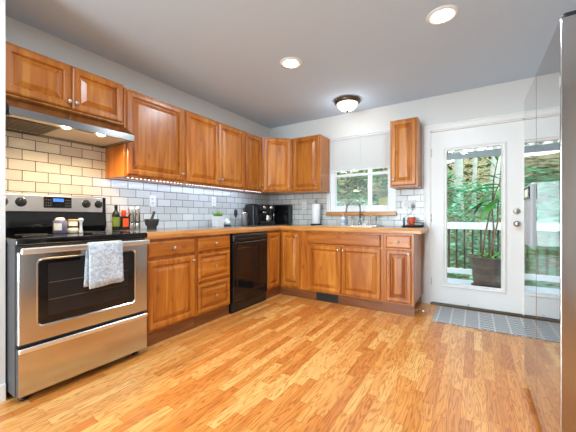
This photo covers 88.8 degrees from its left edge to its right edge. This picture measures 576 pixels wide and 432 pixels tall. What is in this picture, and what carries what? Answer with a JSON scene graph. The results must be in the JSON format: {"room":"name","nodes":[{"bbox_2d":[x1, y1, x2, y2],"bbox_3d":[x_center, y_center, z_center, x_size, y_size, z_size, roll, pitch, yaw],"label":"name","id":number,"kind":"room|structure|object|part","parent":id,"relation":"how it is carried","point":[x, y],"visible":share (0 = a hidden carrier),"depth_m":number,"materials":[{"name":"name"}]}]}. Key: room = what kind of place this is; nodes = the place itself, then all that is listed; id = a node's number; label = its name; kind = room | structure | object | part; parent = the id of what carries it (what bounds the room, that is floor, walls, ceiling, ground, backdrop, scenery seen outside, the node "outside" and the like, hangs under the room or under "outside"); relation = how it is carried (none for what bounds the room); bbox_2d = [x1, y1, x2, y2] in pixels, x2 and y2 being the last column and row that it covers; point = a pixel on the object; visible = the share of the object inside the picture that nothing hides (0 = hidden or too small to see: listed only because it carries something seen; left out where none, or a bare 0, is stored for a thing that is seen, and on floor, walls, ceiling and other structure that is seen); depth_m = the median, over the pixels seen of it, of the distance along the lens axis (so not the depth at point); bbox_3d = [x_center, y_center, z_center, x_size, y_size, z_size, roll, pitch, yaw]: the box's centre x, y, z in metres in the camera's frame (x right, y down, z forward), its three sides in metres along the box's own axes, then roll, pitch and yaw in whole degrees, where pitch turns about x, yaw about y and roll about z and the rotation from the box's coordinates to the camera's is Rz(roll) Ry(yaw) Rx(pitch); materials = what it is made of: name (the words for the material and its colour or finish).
{"room":"kitchen","nodes":[
{"label":"kitchen","id":0,"kind":"room"},
{"bbox_2d":[0,0,4,384],"bbox_3d":[-2.895,-0.185,0.266,0.663,2.470,3.755,0,0,32],"label":"wall","id":1,"kind":"structure","parent":0,"point":[2,2],"depth_m":1.67,"materials":[{"name":"paint"}]},
{"bbox_2d":[0,383,5,402],"bbox_3d":[-2.609,1.000,0.086,0.012,0.100,3.755,0,0,32],"label":"baseboard","id":2,"kind":"structure","parent":1,"relation":"attached to","point":[2,386],"depth_m":1.66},
{"bbox_2d":[5,15,269,136],"bbox_3d":[-1.231,-0.185,3.403,0.120,2.470,3.325,0,0,32],"label":"wall","id":3,"kind":"structure","parent":0,"point":[18,33],"depth_m":2.73,"materials":[{"name":"paint"}]},
{"bbox_2d":[5,41,122,124],"bbox_3d":[-1.697,-0.933,2.215,0.359,0.336,0.768,0,0,32],"label":"upper cabinet","id":4,"kind":"object","parent":3,"relation":"attached to","point":[30,75],"visible":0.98,"depth_m":2.08,"materials":[{"name":"brown wood"}]},
{"bbox_3d":[-1.679,-0.934,1.983,0.019,0.310,0.372,0,0,32],"label":"door","id":5,"kind":"part","parent":4,"relation":"part of","materials":[{"name":"wood"}]},
{"bbox_3d":[-1.479,-0.934,2.300,0.019,0.310,0.366,0,0,32],"label":"door","id":6,"kind":"part","parent":4,"relation":"part of","materials":[{"name":"wood"}]},
{"bbox_2d":[5,95,133,148],"bbox_3d":[-1.635,-0.681,2.168,0.478,0.164,0.752,0,0,32],"label":"range hood","id":7,"kind":"object","parent":3,"relation":"attached to","point":[22,116],"visible":0.99,"depth_m":2.07,"materials":[{"name":"grey"}]},
{"bbox_3d":[-1.635,-0.618,2.168,0.450,0.004,0.724,0,0,32],"label":"light panel","id":8,"kind":"part","parent":7,"relation":"part of","materials":[{"name":"metal"}]},
{"bbox_2d":[5,131,269,229],"bbox_3d":[-1.177,-0.275,3.369,0.008,0.950,3.325,0,0,32],"label":"backsplash","id":9,"kind":"structure","parent":3,"relation":"attached to","point":[33,164],"depth_m":2.58,"materials":[{"name":"tile"}]},
{"bbox_2d":[105,87,184,184],"bbox_3d":[-1.326,-0.706,2.802,0.359,0.759,0.614,0,0,32],"label":"upper cabinet","id":10,"kind":"object","parent":3,"relation":"attached to","point":[156,152],"depth_m":2.66,"materials":[{"name":"brown wood"}]},
{"bbox_3d":[-1.224,-0.330,2.745,0.012,0.008,0.580,0,0,32],"label":"light strip","id":11,"kind":"part","parent":10,"relation":"part of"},
{"bbox_3d":[-1.208,-0.711,2.728,0.019,0.716,0.570,0,0,32],"label":"door","id":12,"kind":"part","parent":10,"relation":"part of","materials":[{"name":"wood"}]},
{"bbox_2d":[149,195,155,206],"bbox_3d":[-1.389,-0.155,3.018,0.009,0.116,0.072,0,0,32],"label":"wall outlet","id":13,"kind":"object","parent":3,"relation":"attached to","point":[152,198],"visible":1,"depth_m":3.02,"materials":[{"name":"plastic"}]},
{"bbox_2d":[169,110,244,190],"bbox_3d":[-0.912,-0.706,3.456,0.359,0.759,0.930,0,0,32],"label":"upper cabinet","id":14,"kind":"object","parent":3,"relation":"attached to","point":[214,151],"depth_m":3.30,"materials":[{"name":"brown wood"}]},
{"bbox_3d":[-0.916,-0.711,3.190,0.019,0.716,0.448,0,0,32],"label":"door","id":15,"kind":"part","parent":14,"relation":"part of","materials":[{"name":"wood"}]},
{"bbox_3d":[-0.812,-0.330,3.395,0.012,0.008,0.900,0,0,32],"label":"light strip","id":16,"kind":"part","parent":14,"relation":"part of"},
{"bbox_3d":[-0.673,-0.711,3.574,0.019,0.716,0.448,0,0,32],"label":"door","id":17,"kind":"part","parent":14,"relation":"part of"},
{"bbox_2d":[211,197,215,205],"bbox_3d":[-0.942,-0.185,3.726,0.009,0.116,0.072,0,0,32],"label":"wall outlet","id":18,"kind":"object","parent":3,"relation":"attached to","point":[213,199],"visible":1,"depth_m":3.72,"materials":[{"name":"plastic"}]},
{"bbox_2d":[232,132,263,192],"bbox_3d":[-0.564,-0.710,4.006,0.359,0.750,0.368,0,0,32],"label":"upper cabinet","id":19,"kind":"object","parent":3,"relation":"attached to","point":[253,144],"visible":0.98,"depth_m":3.90,"materials":[{"name":"brown wood"}]},
{"bbox_3d":[-0.450,-0.711,3.927,0.019,0.716,0.333,0,0,32],"label":"door","id":20,"kind":"part","parent":19,"relation":"part of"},
{"bbox_2d":[0,294,542,431],"bbox_3d":[-0.553,1.100,0.734,4.180,0.100,7.350,0,0,32],"label":"floor","id":21,"kind":"structure","parent":0,"point":[280,362],"depth_m":1.85,"materials":[{"name":"wood"}]},
{"bbox_2d":[5,192,149,401],"bbox_3d":[-1.548,0.442,2.094,0.743,1.216,0.766,0,0,32],"label":"range","id":22,"kind":"object","parent":21,"relation":"on","point":[58,329],"visible":0.89,"depth_m":1.84,"materials":[{"name":"silver metal"}]},
{"bbox_3d":[-1.878,-0.100,2.073,0.033,0.060,0.060,0,0,32],"label":"knob","id":23,"kind":"part","parent":22,"relation":"part of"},
{"bbox_3d":[-1.801,-0.093,2.239,0.014,0.123,0.724,0,0,32],"label":"control panel","id":24,"kind":"part","parent":22,"relation":"part of","materials":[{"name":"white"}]},
{"bbox_2d":[53,218,66,233],"bbox_3d":[-1.629,0.068,2.101,0.084,0.115,0.084,0,0,32],"label":"candle jar","id":25,"kind":"object","parent":22,"relation":"on","point":[59,224],"visible":1,"depth_m":2.07,"materials":[{"name":"glass"}]},
{"bbox_2d":[67,219,78,232],"bbox_3d":[-1.586,0.075,2.169,0.068,0.101,0.068,0,0,32],"label":"spice jar","id":26,"kind":"object","parent":22,"relation":"on","point":[72,223],"visible":0.99,"depth_m":2.14,"materials":[{"name":"beige glass"}]},
{"bbox_2d":[5,230,147,245],"bbox_3d":[-1.567,0.145,2.106,0.697,0.041,0.766,0,0,32],"label":"cooktop","id":27,"kind":"object","parent":22,"relation":"in","point":[25,237],"depth_m":1.90,"materials":[{"name":"glass"}]},
{"bbox_2d":[78,218,83,232],"bbox_3d":[-1.537,0.070,2.182,0.034,0.111,0.034,0,0,32],"label":"salt shaker","id":28,"kind":"object","parent":22,"relation":"on","point":[80,220],"visible":0.98,"depth_m":2.17,"materials":[{"name":"ceramic"}]},
{"bbox_3d":[-1.283,0.457,1.926,0.040,0.517,0.750,0,0,32],"label":"oven door","id":29,"kind":"part","parent":22,"relation":"part of","materials":[{"name":"silver metal"}]},
{"bbox_3d":[-1.285,0.866,1.928,0.034,0.268,0.750,0,0,32],"label":"drawer","id":30,"kind":"part","parent":22,"relation":"part of","materials":[{"name":"silver metal"}]},
{"bbox_3d":[-1.254,0.194,1.908,0.048,0.036,0.746,0,0,32],"label":"handle","id":31,"kind":"part","parent":22,"relation":"part of","materials":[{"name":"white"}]},
{"bbox_3d":[-1.656,-0.100,2.424,0.033,0.060,0.060,0,0,32],"label":"knob","id":32,"kind":"part","parent":22,"relation":"part of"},
{"bbox_3d":[-1.275,0.428,1.917,0.001,0.303,0.470,0,0,32],"label":"pane","id":33,"kind":"part","parent":22,"relation":"part of","materials":[{"name":"glass"}]},
{"bbox_3d":[-1.605,-0.100,2.504,0.033,0.060,0.060,0,0,32],"label":"knob","id":34,"kind":"part","parent":22,"relation":"part of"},
{"bbox_2d":[84,240,123,288],"bbox_3d":[-1.206,0.315,1.946,0.059,0.294,0.238,0,0,32],"label":"towel","id":35,"kind":"object","parent":22,"relation":"hanging from","point":[103,260],"visible":1,"depth_m":1.92,"materials":[{"name":"fabric"}]},
{"bbox_2d":[145,236,195,346],"bbox_3d":[-1.233,0.619,2.671,0.651,0.861,0.520,0,0,32],"label":"base cabinet","id":36,"kind":"object","parent":21,"relation":"on","point":[171,262],"visible":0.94,"depth_m":2.50,"materials":[{"name":"brown wood"}]},
{"bbox_3d":[-0.990,0.641,2.522,0.019,0.558,0.468,0,0,32],"label":"door","id":37,"kind":"part","parent":36,"relation":"part of","materials":[{"name":"wood"}]},
{"bbox_3d":[-0.990,0.273,2.522,0.019,0.130,0.468,0,0,32],"label":"drawer","id":38,"kind":"part","parent":36,"relation":"part of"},
{"bbox_2d":[194,234,229,327],"bbox_3d":[-0.971,0.619,3.084,0.651,0.861,0.455,0,0,32],"label":"base cabinet","id":39,"kind":"object","parent":21,"relation":"on","point":[212,251],"visible":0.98,"depth_m":2.90,"materials":[{"name":"brown wood"}]},
{"bbox_3d":[-0.729,0.784,2.933,0.019,0.272,0.422,0,0,32],"label":"drawer","id":40,"kind":"part","parent":39,"relation":"part of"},
{"bbox_3d":[-0.729,0.492,2.933,0.019,0.265,0.422,0,0,32],"label":"drawer","id":41,"kind":"part","parent":39,"relation":"part of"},
{"bbox_3d":[-0.729,0.273,2.933,0.019,0.130,0.422,0,0,32],"label":"drawer","id":42,"kind":"part","parent":39,"relation":"part of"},
{"bbox_2d":[229,231,266,312],"bbox_3d":[-0.661,0.616,3.539,0.649,0.848,0.624,0,0,32],"label":"dishwasher","id":43,"kind":"object","parent":21,"relation":"on","point":[248,251],"visible":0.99,"depth_m":3.32,"materials":[{"name":"metal"}]},
{"bbox_3d":[-0.440,0.991,3.400,0.012,0.098,0.612,0,0,32],"label":"toe panel","id":44,"kind":"part","parent":43,"relation":"part of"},
{"bbox_3d":[-0.430,0.239,3.394,0.038,0.078,0.612,0,0,32],"label":"control panel","id":45,"kind":"part","parent":43,"relation":"part of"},
{"bbox_3d":[-0.404,0.251,3.374,0.038,0.024,0.525,0,0,32],"label":"handle","id":46,"kind":"part","parent":43,"relation":"part of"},
{"bbox_2d":[266,230,300,298],"bbox_3d":[-0.147,0.619,4.139,0.915,0.861,0.918,0,0,32],"label":"base cabinet","id":47,"kind":"object","parent":21,"relation":"on","point":[283,246],"visible":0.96,"depth_m":3.82,"materials":[{"name":"brown wood"}]},
{"bbox_2d":[106,224,428,239],"bbox_3d":[0.020,0.157,3.067,2.334,0.060,2.534,0,0,32],"label":"countertop","id":48,"kind":"structure","parent":47,"relation":"on","point":[159,233],"depth_m":3.19,"materials":[{"name":"wood"}]},
{"bbox_2d":[112,205,119,230],"bbox_3d":[-1.512,0.013,2.585,0.063,0.227,0.063,0,0,32],"label":"oil bottle","id":49,"kind":"object","parent":48,"relation":"on","point":[115,215],"visible":1,"depth_m":2.56,"materials":[{"name":"glass"}]},
{"bbox_2d":[120,210,128,229],"bbox_3d":[-1.478,0.037,2.647,0.054,0.180,0.060,0,0,32],"label":"sauce bottle","id":50,"kind":"object","parent":48,"relation":"on","point":[124,220],"visible":0.93,"depth_m":2.63,"materials":[{"name":"glass"}]},
{"bbox_2d":[128,207,133,229],"bbox_3d":[-1.444,0.022,2.703,0.052,0.210,0.052,0,0,32],"label":"mill","id":51,"kind":"object","parent":48,"relation":"on","point":[130,209],"visible":0.89,"depth_m":2.68,"materials":[{"name":"silver metal"}]},
{"bbox_2d":[134,207,139,229],"bbox_3d":[-1.412,0.022,2.753,0.052,0.210,0.052,0,0,32],"label":"mill","id":52,"kind":"object","parent":48,"relation":"on","point":[136,209],"visible":1,"depth_m":2.73,"materials":[{"name":"silver metal"}]},
{"bbox_2d":[144,219,158,228],"bbox_3d":[-1.311,0.078,2.829,0.132,0.098,0.132,0,0,32],"label":"mortar","id":53,"kind":"object","parent":48,"relation":"on","point":[150,223],"visible":0.96,"depth_m":2.79,"materials":[{"name":"stone"}]},
{"bbox_2d":[211,211,224,226],"bbox_3d":[-0.853,0.030,3.606,0.148,0.195,0.162,0,0,32],"label":"potted succulent","id":54,"kind":"object","parent":48,"relation":"on","point":[217,219],"visible":1,"depth_m":3.57,"materials":[{"name":"ceramic"}]},
{"bbox_2d":[211,216,224,226],"bbox_3d":[-0.859,0.065,3.608,0.116,0.125,0.116,0,0,32],"label":"pot","id":55,"kind":"object","parent":54,"relation":"on","point":[217,221],"depth_m":3.57,"materials":[{"name":"ceramic"}]},
{"bbox_2d":[224,218,230,225],"bbox_3d":[-0.780,0.077,3.742,0.112,0.100,0.112,0,0,32],"label":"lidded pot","id":56,"kind":"object","parent":48,"relation":"on","point":[226,221],"visible":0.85,"depth_m":3.71,"materials":[{"name":"ceramic"}]},
{"bbox_2d":[233,209,237,225],"bbox_3d":[-0.696,0.017,3.913,0.060,0.220,0.060,0,0,32],"label":"scoop","id":57,"kind":"object","parent":48,"relation":"on","point":[235,210],"visible":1,"depth_m":3.90,"materials":[{"name":"metal"}]},
{"bbox_2d":[240,208,248,225],"bbox_3d":[-0.577,0.009,3.982,0.138,0.236,0.100,0,0,-30],"label":"press","id":58,"kind":"object","parent":48,"relation":"on","point":[244,215],"visible":0.99,"depth_m":3.93,"materials":[{"name":"silver"}]},
{"bbox_2d":[245,204,257,224],"bbox_3d":[-0.514,-0.019,4.165,0.168,0.293,0.110,0,0,32],"label":"coffee grinder","id":59,"kind":"object","parent":48,"relation":"on","point":[252,209],"visible":0.95,"depth_m":4.12,"materials":[{"name":"plastic"}]},
{"bbox_2d":[258,205,274,224],"bbox_3d":[-0.355,-0.018,4.329,0.250,0.290,0.353,0,0,-36],"label":"espresso machine","id":60,"kind":"object","parent":48,"relation":"on","point":[263,210],"visible":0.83,"depth_m":4.26,"materials":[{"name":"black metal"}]},
{"bbox_2d":[272,205,291,223],"bbox_3d":[-0.095,-0.023,4.546,0.310,0.300,0.127,0,0,28],"label":"countertop appliance","id":61,"kind":"object","parent":48,"relation":"on","point":[282,214],"visible":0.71,"depth_m":4.48,"materials":[{"name":"plastic"}]},
{"bbox_2d":[315,225,382,226],"bbox_3d":[0.778,0.214,3.736,0.780,0.187,0.485,0,0,32],"label":"sink","id":62,"kind":"object","parent":48,"relation":"in","point":[315,225],"visible":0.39,"depth_m":3.74,"materials":[{"name":"silver metal"}]},
{"bbox_2d":[341,213,344,224],"bbox_3d":[0.746,0.043,3.983,0.060,0.156,0.058,0,0,-5],"label":"soap bottle","id":63,"kind":"object","parent":62,"relation":"on","point":[342,217],"visible":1,"depth_m":3.96,"materials":[{"name":"plastic"}]},
{"bbox_2d":[345,201,373,224],"bbox_3d":[0.944,-0.040,3.855,0.373,0.321,0.078,0,0,27],"label":"faucet","id":64,"kind":"object","parent":48,"relation":"on","point":[352,220],"visible":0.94,"depth_m":3.85,"materials":[{"name":"silver metal"}]},
{"bbox_3d":[0.861,-0.045,3.883,0.202,0.311,0.029,0,0,19],"label":"spout","id":65,"kind":"part","parent":64,"relation":"part of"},
{"bbox_3d":[1.477,0.120,3.479,0.244,0.014,0.144,0,0,32],"label":"tray","id":66,"kind":"object","parent":48,"relation":"on","visible":0},
{"bbox_2d":[405,217,415,225],"bbox_3d":[1.464,0.068,3.495,0.086,0.108,0.108,0,0,-26],"label":"mug","id":67,"kind":"object","parent":66,"relation":"on","point":[411,220],"visible":0.86,"depth_m":3.46,"materials":[{"name":"ceramic"}]},
{"bbox_2d":[414,222,423,225],"bbox_3d":[1.536,0.094,3.448,0.100,0.038,0.090,0,0,32],"label":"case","id":68,"kind":"object","parent":66,"relation":"on","point":[415,223],"visible":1,"depth_m":3.41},
{"bbox_3d":[0.403,-0.051,4.159,0.174,0.356,0.160,0,0,32],"label":"paper towel holder","id":69,"kind":"object","parent":48,"relation":"on","visible":0},
{"bbox_2d":[312,204,319,223],"bbox_3d":[0.397,-0.031,4.163,0.120,0.278,0.120,0,0,32],"label":"paper towel roll","id":70,"kind":"object","parent":69,"relation":"on","point":[315,207],"visible":1,"depth_m":4.11,"materials":[{"name":"paper"}]},
{"bbox_3d":[-0.183,0.565,3.797,0.019,0.700,0.282,0,0,32],"label":"door","id":71,"kind":"part","parent":47,"relation":"part of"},
{"bbox_3d":[0.027,0.565,3.840,0.282,0.700,0.019,0,0,32],"label":"door","id":72,"kind":"part","parent":47,"relation":"part of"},
{"bbox_2d":[301,231,382,310],"bbox_3d":[0.746,0.619,3.723,1.036,0.861,0.651,0,0,32],"label":"base cabinet","id":73,"kind":"object","parent":21,"relation":"on","point":[348,266],"visible":0.94,"depth_m":3.44,"materials":[{"name":"brown wood"}]},
{"bbox_3d":[0.433,0.641,3.583,0.447,0.558,0.019,0,0,32],"label":"door","id":74,"kind":"part","parent":73,"relation":"part of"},
{"bbox_2d":[316,292,337,302],"bbox_3d":[0.474,0.995,3.583,0.290,0.090,0.012,0,0,32],"label":"vent","id":75,"kind":"object","parent":73,"relation":"attached to","point":[319,296],"visible":1,"depth_m":3.58,"materials":[{"name":"metal"}]},
{"bbox_3d":[0.822,0.641,3.337,0.456,0.558,0.019,0,0,32],"label":"door","id":76,"kind":"part","parent":73,"relation":"part of","materials":[{"name":"wood"}]},
{"bbox_2d":[383,233,422,316],"bbox_3d":[1.318,0.619,3.360,0.315,0.861,0.651,0,0,32],"label":"base cabinet","id":77,"kind":"object","parent":21,"relation":"on","point":[402,253],"visible":0.95,"depth_m":3.12,"materials":[{"name":"brown wood"}]},
{"bbox_3d":[1.169,0.276,3.118,0.258,0.136,0.019,0,0,32],"label":"drawer","id":78,"kind":"part","parent":77,"relation":"part of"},
{"bbox_3d":[1.169,0.641,3.118,0.258,0.558,0.019,0,0,32],"label":"door","id":79,"kind":"part","parent":77,"relation":"part of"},
{"bbox_2d":[432,306,523,336],"bbox_3d":[1.919,1.046,2.969,0.780,0.007,0.580,0,0,32],"label":"rug","id":80,"kind":"object","parent":21,"relation":"on","point":[511,325],"visible":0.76,"depth_m":2.93,"materials":[{"name":"fabric"}]},
{"bbox_2d":[524,10,575,431],"bbox_3d":[1.577,0.143,1.277,0.800,1.806,0.921,0,0,32],"label":"refrigerator","id":81,"kind":"object","parent":21,"relation":"on","point":[550,101],"visible":1,"depth_m":1.21,"materials":[{"name":"grey"}]},
{"bbox_3d":[1.423,0.138,1.669,0.080,1.745,0.424,0,0,32],"label":"freezer door","id":82,"kind":"part","parent":81,"relation":"part of","materials":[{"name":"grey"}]},
{"bbox_2d":[5,0,575,127],"bbox_3d":[-0.545,-1.470,0.747,4.180,0.100,7.380,0,0,32],"label":"ceiling","id":83,"kind":"structure","parent":0,"point":[225,54],"depth_m":2.43,"materials":[{"name":"paint"}]},
{"bbox_2d":[280,57,301,68],"bbox_3d":[0.028,-1.409,2.728,0.208,0.021,0.208,0,0,32],"label":"recessed light","id":84,"kind":"object","parent":83,"relation":"in","point":[288,62],"visible":1,"depth_m":2.70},
{"bbox_2d":[334,95,359,112],"bbox_3d":[0.728,-1.341,3.610,0.316,0.158,0.316,0,0,32],"label":"ceiling lamp","id":85,"kind":"object","parent":83,"relation":"attached to","point":[347,103],"visible":1,"depth_m":3.52,"materials":[{"name":"glass"}]},
{"bbox_3d":[0.728,-1.332,3.610,0.254,0.086,0.254,0,0,32],"label":"lamp shade","id":86,"kind":"part","parent":85,"relation":"part of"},
{"bbox_2d":[426,5,458,24],"bbox_3d":[1.091,-1.409,2.079,0.208,0.021,0.208,0,0,32],"label":"recessed light","id":87,"kind":"object","parent":83,"relation":"in","point":[444,14],"visible":1,"depth_m":2.06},
{"bbox_2d":[270,77,534,302],"bbox_3d":[1.380,-0.185,3.789,4.120,2.470,0.120,0,0,32],"label":"wall","id":88,"kind":"structure","parent":0,"point":[508,97],"depth_m":3.55,"materials":[{"name":"paint"}]},
{"bbox_2d":[252,137,299,194],"bbox_3d":[-0.191,-0.718,4.350,0.621,0.765,0.608,0,0,32],"label":"upper cabinet","id":89,"kind":"object","parent":88,"relation":"attached to","point":[276,152],"visible":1,"depth_m":4.12,"materials":[{"name":"brown wood"}]},
{"bbox_3d":[-0.147,-0.719,4.131,0.388,0.732,0.019,0,0,-13],"label":"door","id":90,"kind":"part","parent":89,"relation":"part of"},
{"bbox_2d":[302,202,305,209],"bbox_3d":[0.242,-0.150,4.423,0.072,0.116,0.009,0,0,32],"label":"wall outlet","id":91,"kind":"object","parent":88,"relation":"attached to","point":[303,203],"visible":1,"depth_m":4.42,"materials":[{"name":"plastic"}]},
{"bbox_2d":[292,134,329,193],"bbox_3d":[0.316,-0.718,4.177,0.442,0.765,0.359,0,0,32],"label":"upper cabinet","id":92,"kind":"object","parent":88,"relation":"attached to","point":[310,154],"visible":1,"depth_m":4.06,"materials":[{"name":"brown wood"}]},
{"bbox_3d":[0.240,-0.719,4.060,0.410,0.732,0.019,0,0,32],"label":"door","id":93,"kind":"part","parent":92,"relation":"part of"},
{"bbox_2d":[270,187,423,225],"bbox_3d":[0.676,-0.106,4.159,2.280,0.488,0.008,0,0,32],"label":"backsplash","id":94,"kind":"structure","parent":88,"relation":"attached to","point":[299,216],"depth_m":4.17,"materials":[{"name":"tile"}]},
{"bbox_2d":[326,129,396,215],"bbox_3d":[1.028,-0.557,4.068,0.968,1.106,0.305,0,0,32],"label":"window","id":95,"kind":"structure","parent":88,"relation":"in","point":[390,209],"depth_m":3.98,"materials":[{"name":"plastic"}]},
{"bbox_2d":[330,131,389,172],"bbox_3d":[0.982,-0.858,3.978,0.889,0.474,0.039,0,0,32],"label":"window blind","id":96,"kind":"object","parent":95,"relation":"attached to","point":[366,151],"visible":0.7,"depth_m":3.97,"materials":[{"name":"fabric"}]},
{"bbox_3d":[0.985,-0.630,3.982,0.889,0.019,0.024,0,0,32],"label":"rail","id":97,"kind":"part","parent":96,"relation":"part of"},
{"bbox_3d":[0.978,-0.855,3.971,0.002,0.440,0.002,0,0,32],"label":"ladder cord","id":98,"kind":"part","parent":96,"relation":"part of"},
{"bbox_3d":[1.269,-0.855,3.787,0.002,0.440,0.002,0,0,32],"label":"ladder cord","id":99,"kind":"part","parent":96,"relation":"part of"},
{"bbox_3d":[0.967,-0.031,3.971,0.968,0.054,0.075,0,0,32],"label":"sill","id":100,"kind":"part","parent":95,"relation":"part of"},
{"bbox_3d":[1.001,-0.568,4.026,0.737,0.035,0.045,0,0,32],"label":"meeting rail","id":101,"kind":"part","parent":95,"relation":"part of","materials":[{"name":"plastic"}]},
{"bbox_2d":[378,197,387,204],"bbox_3d":[1.306,-0.194,3.990,0.138,0.106,0.098,0,0,32],"label":"tub","id":102,"kind":"object","parent":95,"relation":"on","point":[382,201],"visible":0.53,"depth_m":3.95,"materials":[{"name":"plastic"}]},
{"bbox_2d":[402,200,408,209],"bbox_3d":[1.457,-0.135,3.650,0.072,0.116,0.016,0,0,32],"label":"light switch","id":103,"kind":"object","parent":88,"relation":"attached to","point":[405,204],"visible":1,"depth_m":3.65,"materials":[{"name":"plastic"}]},
{"bbox_2d":[390,117,421,189],"bbox_3d":[1.399,-0.725,3.492,0.300,0.780,0.359,0,0,32],"label":"upper cabinet","id":104,"kind":"object","parent":88,"relation":"attached to","point":[405,134],"visible":1,"depth_m":3.37,"materials":[{"name":"brown wood"}]},
{"bbox_2d":[410,200,415,209],"bbox_3d":[1.534,-0.135,3.606,0.072,0.116,0.009,0,0,32],"label":"wall outlet","id":105,"kind":"object","parent":88,"relation":"attached to","point":[412,202],"visible":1,"depth_m":3.60,"materials":[{"name":"plastic"}]},
{"bbox_2d":[424,112,523,314],"bbox_3d":[2.101,-0.014,3.320,1.016,2.128,0.142,0,0,32],"label":"trim","id":106,"kind":"structure","parent":88,"relation":"attached to","point":[428,130],"depth_m":3.51,"materials":[{"name":"wood"}]},
{"bbox_2d":[447,148,500,159],"bbox_3d":[2.090,-0.695,3.322,0.516,0.075,0.014,0,0,32],"label":"raised blind","id":107,"kind":"object","parent":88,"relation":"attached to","point":[492,152],"depth_m":3.31,"materials":[{"name":"fabric"}]},
{"bbox_2d":[430,120,523,317],"bbox_3d":[2.091,0.028,3.306,0.880,2.045,0.176,0,0,32],"label":"door","id":108,"kind":"structure","parent":88,"relation":"in","point":[507,299],"depth_m":3.22,"materials":[{"name":"white wood"}]},
{"bbox_3d":[2.072,0.013,3.294,0.600,1.626,0.040,0,0,32],"label":"glass frame","id":109,"kind":"part","parent":108,"relation":"part of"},
{"bbox_3d":[2.384,0.082,3.057,0.064,0.064,0.068,0,0,32],"label":"knob","id":110,"kind":"part","parent":108,"relation":"part of","materials":[{"name":"silver metal"}]},
{"label":"outside","id":111,"kind":"structure","parent":0,"visible":0},
{"bbox_2d":[447,278,472,284],"bbox_3d":[2.167,1.066,4.360,7.400,0.028,1.675,0,0,32],"label":"deck","id":112,"kind":"object","parent":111,"point":[449,280],"depth_m":4.72,"materials":[{"name":"wood"}]},
{"bbox_2d":[368,169,371,204],"bbox_3d":[1.603,-0.548,5.743,0.068,3.200,0.068,0,0,32],"label":"post","id":113,"kind":"object","parent":112,"relation":"on","point":[370,170],"visible":0.11,"depth_m":5.71,"materials":[{"name":"wood"}]},
{"bbox_2d":[447,222,500,274],"bbox_3d":[2.571,0.579,5.000,7.400,0.947,0.100,0,0,32],"label":"deck railing","id":114,"kind":"object","parent":112,"relation":"on","point":[450,225],"visible":0.07,"depth_m":4.77,"materials":[{"name":"wood"}]},
{"bbox_3d":[2.571,0.902,5.000,7.400,0.085,0.044,0,0,32],"label":"rail","id":115,"kind":"part","parent":114,"relation":"part of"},
{"bbox_3d":[2.571,0.160,5.000,7.400,0.110,0.100,0,0,32],"label":"rail","id":116,"kind":"part","parent":114,"relation":"part of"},
{"bbox_2d":[458,155,500,287],"bbox_3d":[2.989,-0.014,4.247,0.555,2.130,0.801,0,0,-31],"label":"potted plant","id":117,"kind":"object","parent":112,"relation":"on","point":[486,267],"visible":0.7,"depth_m":4.24,"materials":[{"name":"plant"}]},
{"bbox_3d":[2.930,0.820,4.323,0.524,0.462,0.524,0,0,32],"label":"pot","id":118,"kind":"part","parent":117,"relation":"part of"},
{"bbox_3d":[2.978,0.031,4.293,0.260,1.203,0.028,0,0,32],"label":"stem","id":119,"kind":"part","parent":117,"relation":"part of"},
{"bbox_3d":[2.962,0.193,4.256,0.152,0.884,0.028,0,0,32],"label":"stem","id":120,"kind":"part","parent":117,"relation":"part of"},
{"bbox_3d":[3.022,-0.134,4.289,0.100,1.532,0.028,0,0,32],"label":"stem","id":121,"kind":"part","parent":117,"relation":"part of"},
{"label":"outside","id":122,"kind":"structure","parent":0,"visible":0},
{"bbox_2d":[337,156,500,278],"bbox_3d":[6.554,-1.077,15.970,26.000,7.710,22.000,0,0,32],"label":"hill","id":123,"kind":"structure","parent":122,"point":[466,161],"depth_m":18.97,"materials":[{"name":"plant"}]},
{"bbox_2d":[337,198,377,205],"bbox_3d":[0.952,0.396,8.842,5.000,1.890,2.836,0,0,32],"label":"foliage","id":124,"kind":"object","parent":123,"relation":"on","point":[346,202],"visible":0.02,"depth_m":7.74,"materials":[{"name":"plant"}]},
{"bbox_2d":[337,167,387,199],"bbox_3d":[0.962,-2.529,10.783,8.097,5.022,5.136,0,0,32],"label":"foliage","id":125,"kind":"object","parent":123,"relation":"on","point":[356,179],"visible":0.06,"depth_m":9.70,"materials":[{"name":"plant"}]},
{"bbox_2d":[338,166,386,193],"bbox_3d":[1.488,-1.884,8.117,3.622,2.552,2.974,0,0,32],"label":"foliage","id":126,"kind":"object","parent":123,"relation":"on","point":[374,170],"visible":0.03,"depth_m":8.10,"materials":[{"name":"plant"}]},
{"bbox_2d":[337,172,500,279],"bbox_3d":[4.115,0.712,7.561,11.660,4.213,5.488,0,0,32],"label":"foliage","id":127,"kind":"object","parent":123,"relation":"on","point":[463,189],"visible":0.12,"depth_m":7.21,"materials":[{"name":"plant"}]},
{"bbox_2d":[337,147,500,211],"bbox_3d":[6.098,-3.944,16.308,22.441,9.180,9.422,0,0,32],"label":"foliage","id":128,"kind":"object","parent":123,"relation":"on","point":[479,159],"visible":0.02,"depth_m":15.42,"materials":[{"name":"plant"}]},
{"bbox_2d":[454,150,467,263],"bbox_3d":[5.594,-2.373,9.762,2.361,7.990,1.872,0,0,32],"label":"tree","id":129,"kind":"object","parent":123,"relation":"on","point":[458,163],"visible":0.11,"depth_m":9.91,"materials":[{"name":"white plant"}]},
{"bbox_2d":[472,148,477,252],"bbox_3d":[6.455,-2.165,9.076,1.348,7.983,1.093,0,0,32],"label":"tree","id":130,"kind":"object","parent":123,"relation":"on","point":[474,175],"visible":0.05,"depth_m":9.23,"materials":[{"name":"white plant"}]},
{"bbox_2d":[486,146,500,253],"bbox_3d":[6.360,-2.038,8.598,0.943,7.999,2.550,0,0,-24],"label":"tree","id":131,"kind":"object","parent":123,"relation":"on","point":[493,159],"visible":0.06,"depth_m":8.59,"materials":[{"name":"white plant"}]}
]}

